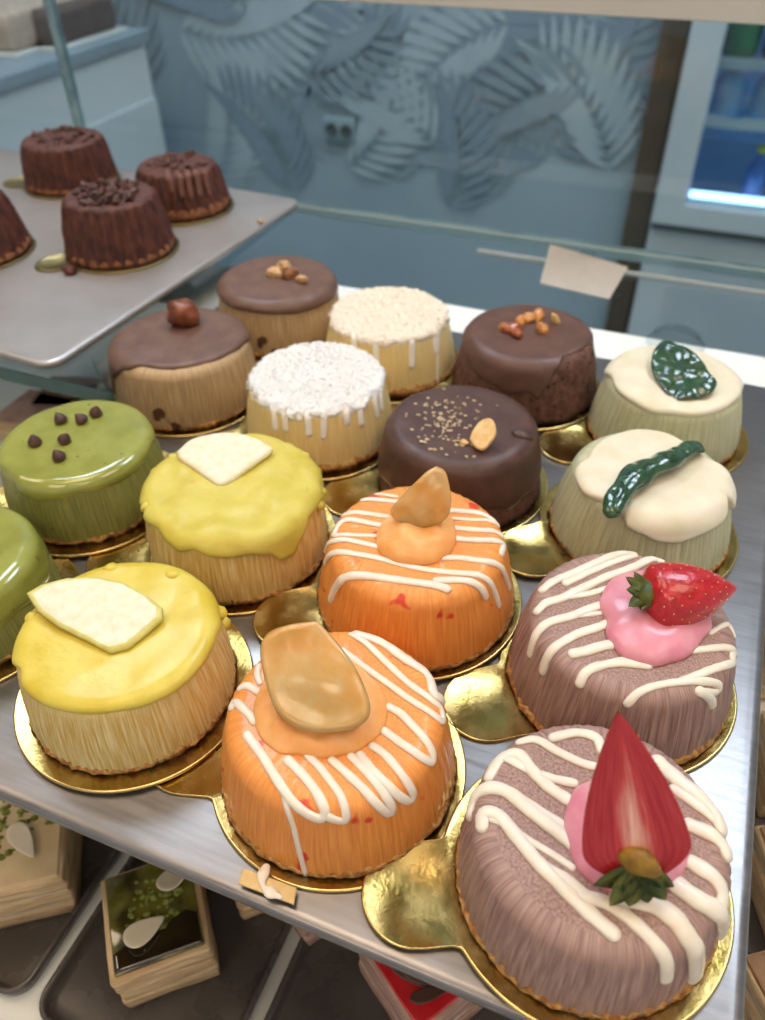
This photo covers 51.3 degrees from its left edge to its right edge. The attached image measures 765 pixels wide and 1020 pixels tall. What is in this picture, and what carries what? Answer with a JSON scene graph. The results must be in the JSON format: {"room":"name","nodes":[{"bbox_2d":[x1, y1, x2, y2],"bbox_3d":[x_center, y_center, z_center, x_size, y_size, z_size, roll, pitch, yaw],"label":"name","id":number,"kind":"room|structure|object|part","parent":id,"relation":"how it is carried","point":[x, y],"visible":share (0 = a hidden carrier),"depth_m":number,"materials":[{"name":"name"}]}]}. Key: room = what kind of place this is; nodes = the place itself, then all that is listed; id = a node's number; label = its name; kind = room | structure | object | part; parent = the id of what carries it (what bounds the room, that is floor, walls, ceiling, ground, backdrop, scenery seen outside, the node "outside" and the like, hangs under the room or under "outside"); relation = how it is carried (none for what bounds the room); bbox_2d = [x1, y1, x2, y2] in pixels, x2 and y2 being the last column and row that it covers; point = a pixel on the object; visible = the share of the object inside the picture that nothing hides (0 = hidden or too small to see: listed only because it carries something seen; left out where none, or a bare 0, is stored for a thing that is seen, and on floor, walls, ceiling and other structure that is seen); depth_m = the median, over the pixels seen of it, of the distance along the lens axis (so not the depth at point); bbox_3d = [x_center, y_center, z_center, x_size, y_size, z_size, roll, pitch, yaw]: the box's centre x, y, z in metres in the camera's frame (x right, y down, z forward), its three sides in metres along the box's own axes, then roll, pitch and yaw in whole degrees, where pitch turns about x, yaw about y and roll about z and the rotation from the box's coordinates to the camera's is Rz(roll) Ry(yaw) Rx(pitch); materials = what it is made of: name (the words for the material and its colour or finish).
{"room":"food shop","nodes":[
{"label":"food shop","id":0,"kind":"room"},
{"bbox_2d":[111,0,662,329],"bbox_3d":[-0.911,-1.647,1.612,3.181,2.600,0.110,14,43,17],"label":"wall","id":1,"kind":"structure","parent":0,"point":[515,121],"depth_m":1.75,"materials":[{"name":"paper"}]},
{"bbox_2d":[324,116,355,143],"bbox_3d":[-0.097,-0.858,1.798,0.076,0.052,0.015,14,43,17],"label":"wall socket","id":2,"kind":"object","parent":1,"relation":"attached to","point":[336,129],"visible":1,"depth_m":1.79,"materials":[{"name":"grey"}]},
{"bbox_2d":[605,19,691,333],"bbox_3d":[0.542,-1.272,1.153,0.047,2.600,0.130,14,43,17],"label":"trim","id":3,"kind":"structure","parent":1,"relation":"attached to","point":[674,35],"depth_m":1.57,"materials":[{"name":"brown wood"}]},
{"bbox_3d":[-0.059,0.710,0.909,6.300,0.050,4.750,14,43,17],"label":"floor","id":4,"kind":"structure","parent":0,"visible":0},
{"bbox_2d":[0,26,165,171],"bbox_3d":[-1.050,-0.395,1.567,0.682,0.776,1.325,14,43,17],"label":"cabinet","id":5,"kind":"object","parent":4,"relation":"on","point":[111,73],"depth_m":1.59,"materials":[{"name":"white"}]},
{"bbox_2d":[0,0,69,58],"bbox_3d":[-0.716,-0.957,1.558,0.184,0.072,0.244,14,43,17],"label":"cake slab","id":6,"kind":"object","parent":5,"relation":"on","point":[17,31],"visible":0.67,"depth_m":1.48,"materials":[{"name":"white food"}]},
{"bbox_3d":[-0.715,-0.932,1.580,0.184,0.006,0.244,14,43,17],"label":"board","id":7,"kind":"part","parent":6,"relation":"part of","materials":[{"name":"white"}]},
{"bbox_2d":[0,26,149,92],"bbox_3d":[-1.055,-0.678,1.319,0.682,0.024,1.325,14,43,17],"label":"countertop","id":8,"kind":"structure","parent":5,"relation":"on","point":[14,73],"depth_m":1.49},
{"bbox_2d":[31,0,128,51],"bbox_3d":[-0.646,-0.975,1.583,0.164,0.066,0.224,14,43,17],"label":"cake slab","id":9,"kind":"object","parent":5,"relation":"on","point":[83,22],"visible":0.5,"depth_m":1.55,"materials":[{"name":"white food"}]},
{"bbox_3d":[-0.645,-0.952,1.602,0.164,0.006,0.224,14,43,17],"label":"board","id":10,"kind":"part","parent":9,"relation":"part of","materials":[{"name":"white"}]},
{"bbox_3d":[-0.735,-0.315,1.493,0.006,0.545,1.278,14,43,17],"label":"panel","id":11,"kind":"part","parent":5,"relation":"part of","materials":[{"name":"white"}]},
{"bbox_2d":[0,0,764,1019],"bbox_3d":[0.091,0.204,0.634,1.900,1.070,0.740,14,43,17],"label":"display case","id":12,"kind":"object","parent":4,"relation":"on","point":[201,289],"visible":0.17,"depth_m":0.57,"materials":[{"name":"white paint"}]},
{"bbox_2d":[0,389,69,442],"bbox_3d":[-0.292,-0.072,0.680,0.054,0.036,0.052,14,43,17],"label":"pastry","id":13,"kind":"object","parent":12,"relation":"on","point":[22,408],"visible":0.17,"depth_m":0.67,"materials":[{"name":"brown food"}]},
{"bbox_3d":[-0.489,-0.440,0.791,0.429,0.158,0.006,14,43,17],"label":"pane","id":14,"kind":"part","parent":12,"relation":"part of","materials":[{"name":"clear glass"}]},
{"bbox_2d":[0,835,121,995],"bbox_3d":[-0.177,0.133,0.465,0.126,0.010,0.248,14,43,17],"label":"tray","id":15,"kind":"object","parent":12,"relation":"on","point":[26,949],"visible":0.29,"depth_m":0.39,"materials":[{"name":"plastic"}]},
{"bbox_2d":[0,800,82,928],"bbox_3d":[-0.183,0.170,0.393,0.059,0.046,0.053,-10,42,-10],"label":"pastry","id":16,"kind":"object","parent":15,"relation":"on","point":[40,858],"visible":0.73,"depth_m":0.38,"materials":[{"name":"beige food"}]},
{"bbox_3d":[0.142,-0.047,0.591,1.900,0.136,0.012,14,43,17],"label":"panel","id":17,"kind":"part","parent":12,"relation":"part of","materials":[{"name":"white paint"}]},
{"bbox_2d":[32,376,106,404],"bbox_3d":[-0.272,-0.090,0.700,0.054,0.036,0.052,2,41,4],"label":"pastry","id":18,"kind":"object","parent":12,"relation":"on","point":[89,381],"visible":0.19,"depth_m":0.69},
{"bbox_2d":[74,382,111,397],"bbox_3d":[-0.240,-0.084,0.693,0.054,0.036,0.052,-9,42,-9],"label":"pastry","id":19,"kind":"object","parent":12,"relation":"on","point":[101,385],"visible":0.02,"depth_m":0.69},
{"bbox_2d":[0,213,290,401],"bbox_3d":[-0.407,-0.223,0.617,0.683,0.009,0.276,14,43,17],"label":"glass shelf","id":20,"kind":"object","parent":12,"relation":"on","point":[49,384],"visible":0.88,"depth_m":0.43,"materials":[{"name":"clear glass"}]},
{"bbox_2d":[0,149,297,368],"bbox_3d":[-0.481,-0.268,0.659,0.800,0.004,0.272,17,44,20],"label":"serving tray","id":21,"kind":"object","parent":20,"relation":"on","point":[47,319],"visible":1,"depth_m":0.51,"materials":[{"name":"metal"}]},
{"bbox_2d":[0,234,35,268],"bbox_3d":[-0.279,-0.175,0.543,0.082,0.001,0.091,-22,45,-22],"label":"cake board","id":22,"kind":"object","parent":21,"relation":"on","point":[33,243],"visible":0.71,"depth_m":0.54,"materials":[{"name":"gold metal"}]},
{"bbox_2d":[0,189,31,264],"bbox_3d":[-0.281,-0.194,0.532,0.078,0.041,0.078,14,43,17],"label":"chocolate cake","id":23,"kind":"object","parent":22,"relation":"on","point":[15,239],"visible":1,"depth_m":0.53,"materials":[{"name":"brown food"}]},
{"bbox_2d":[3,172,121,199],"bbox_3d":[-0.259,-0.269,0.651,0.093,0.001,0.077,14,43,17],"label":"cake board","id":24,"kind":"object","parent":21,"relation":"on","point":[15,182],"visible":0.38,"depth_m":0.64,"materials":[{"name":"gold metal"}]},
{"bbox_2d":[20,124,117,196],"bbox_3d":[-0.252,-0.282,0.635,0.073,0.038,0.073,17,44,20],"label":"chocolate cake","id":25,"kind":"object","parent":24,"relation":"on","point":[54,161],"visible":0.97,"depth_m":0.62,"materials":[{"name":"brown food"}]},
{"bbox_2d":[60,265,76,274],"bbox_3d":[-0.204,-0.156,0.518,0.010,0.006,0.009,14,43,17],"label":"crumb","id":26,"kind":"object","parent":21,"relation":"on","point":[68,269],"visible":1,"depth_m":0.52,"materials":[{"name":"brown food"}]},
{"bbox_2d":[35,236,179,273],"bbox_3d":[-0.181,-0.176,0.543,0.079,0.001,0.087,14,43,17],"label":"cake board","id":27,"kind":"object","parent":21,"relation":"on","point":[54,263],"visible":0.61,"depth_m":0.53,"materials":[{"name":"gold metal"}]},
{"bbox_2d":[61,177,175,269],"bbox_3d":[-0.179,-0.196,0.532,0.074,0.042,0.074,14,43,17],"label":"chocolate cake","id":28,"kind":"object","parent":27,"relation":"on","point":[116,223],"visible":1,"depth_m":0.51,"materials":[{"name":"brown food"}]},
{"bbox_2d":[170,197,233,225],"bbox_3d":[-0.154,-0.228,0.602,0.079,0.001,0.084,14,43,17],"label":"cake board","id":29,"kind":"object","parent":21,"relation":"on","point":[231,204],"visible":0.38,"depth_m":0.58,"materials":[{"name":"gold metal"}]},
{"bbox_2d":[135,149,230,222],"bbox_3d":[-0.151,-0.244,0.592,0.072,0.035,0.072,14,43,17],"label":"chocolate cake","id":30,"kind":"object","parent":29,"relation":"on","point":[191,186],"visible":0.9,"depth_m":0.57,"materials":[{"name":"brown food"}]},
{"bbox_2d":[39,856,292,1019],"bbox_3d":[-0.069,0.162,0.430,0.092,0.010,0.250,14,43,17],"label":"tray","id":31,"kind":"object","parent":12,"relation":"on","point":[248,950],"visible":0.27,"depth_m":0.37,"materials":[{"name":"plastic"}]},
{"bbox_2d":[101,863,219,1007],"bbox_3d":[-0.103,0.191,0.367,0.045,0.047,0.049,-14,43,-15],"label":"pastry","id":32,"kind":"object","parent":31,"relation":"on","point":[160,938],"visible":0.83,"depth_m":0.35,"materials":[{"name":"beige food"}]},
{"bbox_2d":[235,901,262,919],"bbox_3d":[-0.057,0.171,0.400,0.042,0.032,0.044,-14,43,-15],"label":"pastry","id":33,"kind":"object","parent":31,"relation":"on","point":[246,912],"visible":0.1,"depth_m":0.39,"materials":[{"name":"beige food"}]},
{"bbox_2d":[0,306,764,1019],"bbox_3d":[-0.007,0.002,0.392,0.366,0.004,0.373,14,43,17],"label":"serving tray","id":34,"kind":"object","parent":12,"relation":"on","point":[181,836],"visible":0.17,"depth_m":0.27,"materials":[{"name":"metal"}]},
{"bbox_2d":[0,557,78,682],"bbox_3d":[-0.184,0.043,0.344,0.106,0.001,0.094,14,43,17],"label":"cake board","id":35,"kind":"object","parent":34,"relation":"on","point":[67,569],"visible":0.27,"depth_m":0.36,"materials":[{"name":"gold metal"}]},
{"bbox_2d":[0,506,61,664],"bbox_3d":[-0.177,0.031,0.332,0.077,0.033,0.077,14,43,17],"label":"cake","id":36,"kind":"object","parent":35,"relation":"on","point":[26,563],"visible":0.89,"depth_m":0.32,"materials":[{"name":"food"}]},
{"bbox_2d":[0,449,168,557],"bbox_3d":[-0.153,-0.009,0.400,0.106,0.001,0.094,14,43,17],"label":"cake board","id":37,"kind":"object","parent":34,"relation":"on","point":[59,551],"visible":0.19,"depth_m":0.37,"materials":[{"name":"gold metal"}]},
{"bbox_2d":[0,400,164,544],"bbox_3d":[-0.145,-0.024,0.386,0.077,0.040,0.078,10,42,13],"label":"cake","id":38,"kind":"object","parent":37,"relation":"on","point":[77,471],"visible":0.94,"depth_m":0.37,"materials":[{"name":"food"}]},
{"bbox_2d":[13,623,252,793],"bbox_3d":[-0.096,0.068,0.310,0.091,0.001,0.091,14,43,17],"label":"cake board","id":39,"kind":"object","parent":34,"relation":"on","point":[51,768],"visible":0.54,"depth_m":0.28,"materials":[{"name":"gold metal"}]},
{"bbox_2d":[12,562,236,774],"bbox_3d":[-0.096,0.053,0.296,0.078,0.041,0.079,14,43,17],"label":"cake","id":40,"kind":"object","parent":39,"relation":"on","point":[123,668],"visible":1,"depth_m":0.28,"materials":[{"name":"food"}]},
{"bbox_2d":[69,388,246,437],"bbox_3d":[-0.121,-0.071,0.473,0.106,0.001,0.094,14,43,17],"label":"cake board","id":41,"kind":"object","parent":34,"relation":"on","point":[190,433],"visible":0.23,"depth_m":0.44,"materials":[{"name":"gold metal"}]},
{"bbox_2d":[108,298,255,430],"bbox_3d":[-0.115,-0.090,0.454,0.083,0.051,0.082,14,43,17],"label":"cake","id":42,"kind":"object","parent":41,"relation":"on","point":[185,366],"visible":0.96,"depth_m":0.44,"materials":[{"name":"brown food"}]},
{"bbox_2d":[86,507,335,616],"bbox_3d":[-0.074,0.014,0.375,0.107,0.001,0.092,14,43,17],"label":"cake board","id":43,"kind":"object","parent":34,"relation":"on","point":[138,550],"visible":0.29,"depth_m":0.36,"materials":[{"name":"gold metal"}]},
{"bbox_2d":[139,433,328,605],"bbox_3d":[-0.066,-0.001,0.359,0.082,0.041,0.082,-8,42,-8],"label":"cake","id":44,"kind":"object","parent":43,"relation":"on","point":[244,515],"visible":1,"depth_m":0.34,"materials":[{"name":"food"}]},
{"bbox_2d":[255,357,263,362],"bbox_3d":[-0.074,-0.121,0.527,0.106,0.001,0.094,14,43,17],"label":"cake board","id":45,"kind":"object","parent":34,"relation":"on","point":[257,359],"visible":0.02,"depth_m":0.49,"materials":[{"name":"gold metal"}]},
{"bbox_2d":[216,255,339,357],"bbox_3d":[-0.067,-0.136,0.512,0.081,0.041,0.082,14,43,17],"label":"cake","id":46,"kind":"object","parent":45,"relation":"on","point":[283,301],"visible":0.88,"depth_m":0.49,"materials":[{"name":"brown food"}]},
{"bbox_2d":[238,863,296,904],"bbox_3d":[-0.036,0.117,0.251,0.020,0.003,0.010,14,43,17],"label":"shard","id":47,"kind":"object","parent":34,"relation":"on","point":[271,888],"visible":1,"depth_m":0.25},
{"bbox_2d":[218,404,394,480],"bbox_3d":[-0.041,-0.044,0.438,0.102,0.001,0.098,14,43,17],"label":"cake board","id":48,"kind":"object","parent":34,"relation":"on","point":[241,429],"visible":0.19,"depth_m":0.41,"materials":[{"name":"gold metal"}]},
{"bbox_2d":[246,341,391,473],"bbox_3d":[-0.035,-0.059,0.426,0.081,0.036,0.081,-29,48,-28],"label":"cake","id":49,"kind":"object","parent":48,"relation":"on","point":[328,400],"visible":0.98,"depth_m":0.41,"materials":[{"name":"white food"}]},
{"bbox_2d":[155,711,465,892],"bbox_3d":[-0.026,0.088,0.289,0.114,0.001,0.091,14,43,17],"label":"cake board","id":50,"kind":"object","parent":34,"relation":"on","point":[202,780],"visible":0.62,"depth_m":0.27,"materials":[{"name":"gold metal"}]},
{"bbox_2d":[220,620,456,878],"bbox_3d":[-0.016,0.069,0.267,0.084,0.057,0.084,14,43,17],"label":"cake","id":51,"kind":"object","parent":50,"relation":"on","point":[339,760],"visible":1,"depth_m":0.25,"materials":[{"name":"orange food"}]},
{"bbox_2d":[253,566,521,680],"bbox_3d":[0.007,0.036,0.346,0.106,0.001,0.094,14,43,17],"label":"cake board","id":52,"kind":"object","parent":34,"relation":"on","point":[298,605],"visible":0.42,"depth_m":0.34,"materials":[{"name":"gold metal"}]},
{"bbox_2d":[316,466,514,671],"bbox_3d":[0.014,0.013,0.324,0.085,0.062,0.084,-8,42,-8],"label":"cake","id":53,"kind":"object","parent":52,"relation":"on","point":[421,568],"visible":0.98,"depth_m":0.31,"materials":[{"name":"orange food"}]},
{"bbox_2d":[390,347,458,403],"bbox_3d":[-0.003,-0.092,0.495,0.106,0.001,0.094,14,43,17],"label":"cake board","id":54,"kind":"object","parent":34,"relation":"on","point":[392,400],"visible":0.07,"depth_m":0.46,"materials":[{"name":"gold metal"}]},
{"bbox_2d":[326,286,455,397],"bbox_3d":[0.004,-0.105,0.481,0.082,0.036,0.082,14,43,17],"label":"cake","id":55,"kind":"object","parent":54,"relation":"on","point":[408,330],"visible":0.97,"depth_m":0.46,"materials":[{"name":"beige food"}]},
{"bbox_2d":[324,466,548,533],"bbox_3d":[0.031,-0.017,0.408,0.106,0.001,0.093,14,43,17],"label":"cake board","id":56,"kind":"object","parent":34,"relation":"on","point":[342,494],"visible":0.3,"depth_m":0.40,"materials":[{"name":"gold metal"}]},
{"bbox_2d":[378,385,541,526],"bbox_3d":[0.038,-0.033,0.391,0.082,0.046,0.082,-8,42,-8],"label":"chocolate cake","id":57,"kind":"object","parent":56,"relation":"on","point":[486,443],"visible":0.95,"depth_m":0.37,"materials":[{"name":"brown food"}]},
{"bbox_2d":[409,371,599,430],"bbox_3d":[0.076,-0.073,0.469,0.104,0.001,0.095,14,43,17],"label":"cake board","id":58,"kind":"object","parent":34,"relation":"on","point":[581,416],"visible":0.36,"depth_m":0.44,"materials":[{"name":"gold metal"}]},
{"bbox_2d":[452,304,596,424],"bbox_3d":[0.083,-0.089,0.455,0.083,0.042,0.083,-29,48,-28],"label":"chocolate cake","id":59,"kind":"object","parent":58,"relation":"on","point":[542,358],"visible":0.97,"depth_m":0.43,"materials":[{"name":"brown food"}]},
{"bbox_2d":[361,776,734,1019],"bbox_3d":[0.055,0.114,0.255,0.110,0.001,0.091,14,43,17],"label":"cake board","id":60,"kind":"object","parent":34,"relation":"on","point":[412,903],"visible":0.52,"depth_m":0.24,"materials":[{"name":"gold metal"}]},
{"bbox_2d":[455,712,732,1019],"bbox_3d":[0.063,0.083,0.224,0.081,0.086,0.081,-15,43,-16],"label":"cake","id":61,"kind":"object","parent":60,"relation":"on","point":[593,871],"visible":1,"depth_m":0.22,"materials":[{"name":"brown food"}]},
{"bbox_2d":[443,635,737,772],"bbox_3d":[0.084,0.064,0.314,0.106,0.001,0.094,14,43,17],"label":"cake board","id":62,"kind":"object","parent":34,"relation":"on","point":[481,703],"visible":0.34,"depth_m":0.30,"materials":[{"name":"gold metal"}]},
{"bbox_2d":[506,550,736,764],"bbox_3d":[0.091,0.044,0.295,0.085,0.055,0.085,4,41,6],"label":"cake","id":63,"kind":"object","parent":62,"relation":"on","point":[648,640],"visible":1,"depth_m":0.28,"materials":[{"name":"brown food"}]},
{"bbox_2d":[503,481,738,577],"bbox_3d":[0.113,0.008,0.376,0.104,0.001,0.096,14,43,17],"label":"cake board","id":64,"kind":"object","parent":34,"relation":"on","point":[534,551],"visible":0.24,"depth_m":0.36,"materials":[{"name":"gold metal"}]},
{"bbox_2d":[548,429,735,571],"bbox_3d":[0.119,-0.009,0.359,0.082,0.045,0.084,14,43,17],"label":"cake","id":65,"kind":"object","parent":64,"relation":"on","point":[644,492],"visible":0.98,"depth_m":0.34,"materials":[{"name":"beige food"}]},
{"bbox_2d":[539,418,748,472],"bbox_3d":[0.145,-0.045,0.438,0.106,0.001,0.094,14,43,17],"label":"cake board","id":66,"kind":"object","parent":34,"relation":"on","point":[561,445],"visible":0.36,"depth_m":0.43,"materials":[{"name":"gold metal"}]},
{"bbox_2d":[587,340,743,463],"bbox_3d":[0.152,-0.061,0.421,0.080,0.044,0.080,28,49,29],"label":"cake","id":67,"kind":"object","parent":66,"relation":"on","point":[684,393],"visible":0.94,"depth_m":0.40,"materials":[{"name":"beige food"}]},
{"bbox_2d":[0,379,764,1019],"bbox_3d":[0.046,0.158,0.450,1.900,0.014,0.506,14,43,17],"label":"shelf","id":68,"kind":"object","parent":12,"relation":"attached to","point":[25,1006],"depth_m":0.38,"materials":[{"name":"silver metal"}]},
{"bbox_2d":[264,936,510,1019],"bbox_3d":[0.031,0.186,0.400,0.109,0.010,0.248,14,43,17],"label":"tray","id":69,"kind":"object","parent":12,"relation":"on","point":[323,979],"visible":0.02,"depth_m":0.37,"materials":[{"name":"plastic"}]},
{"bbox_2d":[294,926,320,945],"bbox_3d":[-0.029,0.176,0.390,0.047,0.036,0.042,-25,47,-25],"label":"pastry","id":70,"kind":"object","parent":69,"relation":"on","point":[310,938],"visible":0.12,"depth_m":0.38,"materials":[{"name":"beige food"}]},
{"bbox_2d":[358,954,482,1019],"bbox_3d":[0.021,0.201,0.353,0.048,0.047,0.048,-25,47,-25],"label":"pastry","id":71,"kind":"object","parent":69,"relation":"on","point":[403,996],"visible":0.24,"depth_m":0.33,"materials":[{"name":"red food"}]},
{"bbox_3d":[0.397,-0.215,0.516,1.462,0.158,0.006,14,43,17],"label":"pane","id":72,"kind":"part","parent":12,"relation":"part of","materials":[{"name":"clear glass"}]},
{"bbox_2d":[540,244,627,299],"bbox_3d":[0.145,-0.178,0.589,0.065,0.015,0.045,22,46,24],"label":"price card","id":73,"kind":"object","parent":12,"relation":"on","point":[564,269],"visible":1,"depth_m":0.59,"materials":[{"name":"white paper"}]},
{"bbox_3d":[0.567,-0.080,0.476,1.060,0.003,0.004,14,43,17],"label":"price rail","id":74,"kind":"part","parent":12,"relation":"part of","materials":[{"name":"grey"}]},
{"bbox_2d":[646,324,704,344],"bbox_3d":[0.190,-0.111,0.514,0.037,0.007,0.037,14,43,17],"label":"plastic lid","id":75,"kind":"object","parent":12,"relation":"on","point":[656,331],"visible":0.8,"depth_m":0.52,"materials":[{"name":"clear plastic"}]},
{"bbox_2d":[747,806,764,954],"bbox_3d":[0.249,0.241,0.333,0.295,0.010,0.248,14,43,17],"label":"tray","id":76,"kind":"object","parent":12,"relation":"on","point":[756,938],"visible":0.02,"depth_m":0.38,"materials":[{"name":"plastic"}]},
{"bbox_2d":[744,950,764,1019],"bbox_3d":[0.181,0.215,0.341,0.048,0.036,0.048,-9,42,-9],"label":"pastry","id":77,"kind":"object","parent":76,"relation":"on","point":[754,1009],"visible":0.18,"depth_m":0.34,"materials":[{"name":"brown food"}]},
{"bbox_2d":[750,825,764,935],"bbox_3d":[0.205,0.180,0.382,0.048,0.036,0.048,-1,41,0],"label":"pastry","id":78,"kind":"object","parent":76,"relation":"on","point":[757,895],"visible":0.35,"depth_m":0.39,"materials":[{"name":"brown food"}]},
{"bbox_2d":[755,710,764,817],"bbox_3d":[0.227,0.136,0.426,0.048,0.043,0.047,6,42,8],"label":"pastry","id":79,"kind":"object","parent":76,"relation":"on","point":[760,784],"visible":0.41,"depth_m":0.43,"materials":[{"name":"brown food"}]},
{"bbox_2d":[761,631,764,699],"bbox_3d":[0.253,0.092,0.482,0.047,0.036,0.048,14,43,17],"label":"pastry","id":80,"kind":"object","parent":12,"relation":"on","point":[763,669],"visible":0.16,"depth_m":0.47,"materials":[{"name":"brown food"}]},
{"bbox_2d":[627,21,764,356],"bbox_3d":[0.972,-1.002,1.441,0.698,1.798,0.640,14,43,17],"label":"fridge","id":81,"kind":"object","parent":4,"relation":"on","point":[699,210],"visible":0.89,"depth_m":1.61,"materials":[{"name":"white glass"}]},
{"bbox_3d":[0.858,-1.001,1.076,0.698,1.316,0.045,14,43,17],"label":"door frame","id":82,"kind":"part","parent":81,"relation":"part of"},
{"bbox_3d":[0.983,-0.695,1.727,0.637,0.005,0.549,14,43,17],"label":"liner panel","id":83,"kind":"part","parent":81,"relation":"part of","materials":[{"name":"blue plastic"}]},
{"bbox_2d":[710,69,745,115],"bbox_3d":[0.663,-0.805,1.522,0.054,0.085,0.054,14,43,17],"label":"water bottle","id":84,"kind":"object","parent":81,"relation":"on","point":[729,88],"visible":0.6,"depth_m":1.51,"materials":[{"name":"blue plastic"}]},
{"bbox_3d":[1.075,-1.347,1.492,0.637,1.283,0.006,14,43,17],"label":"liner panel","id":85,"kind":"part","parent":81,"relation":"part of","materials":[{"name":"plastic"}]},
{"bbox_2d":[704,70,764,131],"bbox_3d":[0.984,-0.832,1.617,0.626,0.018,0.515,14,43,17],"label":"shelf","id":86,"kind":"object","parent":81,"relation":"attached to","point":[729,122],"depth_m":1.51,"materials":[{"name":"grey"}]},
{"bbox_2d":[718,36,764,71],"bbox_3d":[0.983,-0.907,1.552,0.626,0.018,0.515,14,43,17],"label":"shelf","id":87,"kind":"object","parent":81,"relation":"attached to","point":[734,63],"depth_m":1.45,"materials":[{"name":"grey"}]},
{"bbox_2d":[722,23,764,57],"bbox_3d":[0.661,-0.895,1.443,0.066,0.125,0.066,14,43,17],"label":"drink can","id":88,"kind":"object","parent":81,"relation":"on","point":[741,40],"visible":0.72,"depth_m":1.45,"materials":[{"name":"teal metal"}]},
{"bbox_2d":[739,144,764,197],"bbox_3d":[0.747,-0.666,1.599,0.040,0.124,0.040,14,43,17],"label":"water bottle","id":89,"kind":"object","parent":81,"relation":"on","point":[754,177],"visible":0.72,"depth_m":1.58,"materials":[{"name":"blue plastic"}]},
{"bbox_2d":[749,76,764,119],"bbox_3d":[0.730,-0.788,1.501,0.054,0.085,0.054,14,43,17],"label":"water bottle","id":90,"kind":"object","parent":81,"relation":"on","point":[757,107],"visible":1,"depth_m":1.50,"materials":[{"name":"blue plastic"}]},
{"bbox_2d":[761,40,764,57],"bbox_3d":[0.728,-0.878,1.423,0.066,0.125,0.066,14,43,17],"label":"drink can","id":91,"kind":"object","parent":81,"relation":"on","point":[763,47],"visible":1,"depth_m":1.46,"materials":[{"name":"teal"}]}
]}

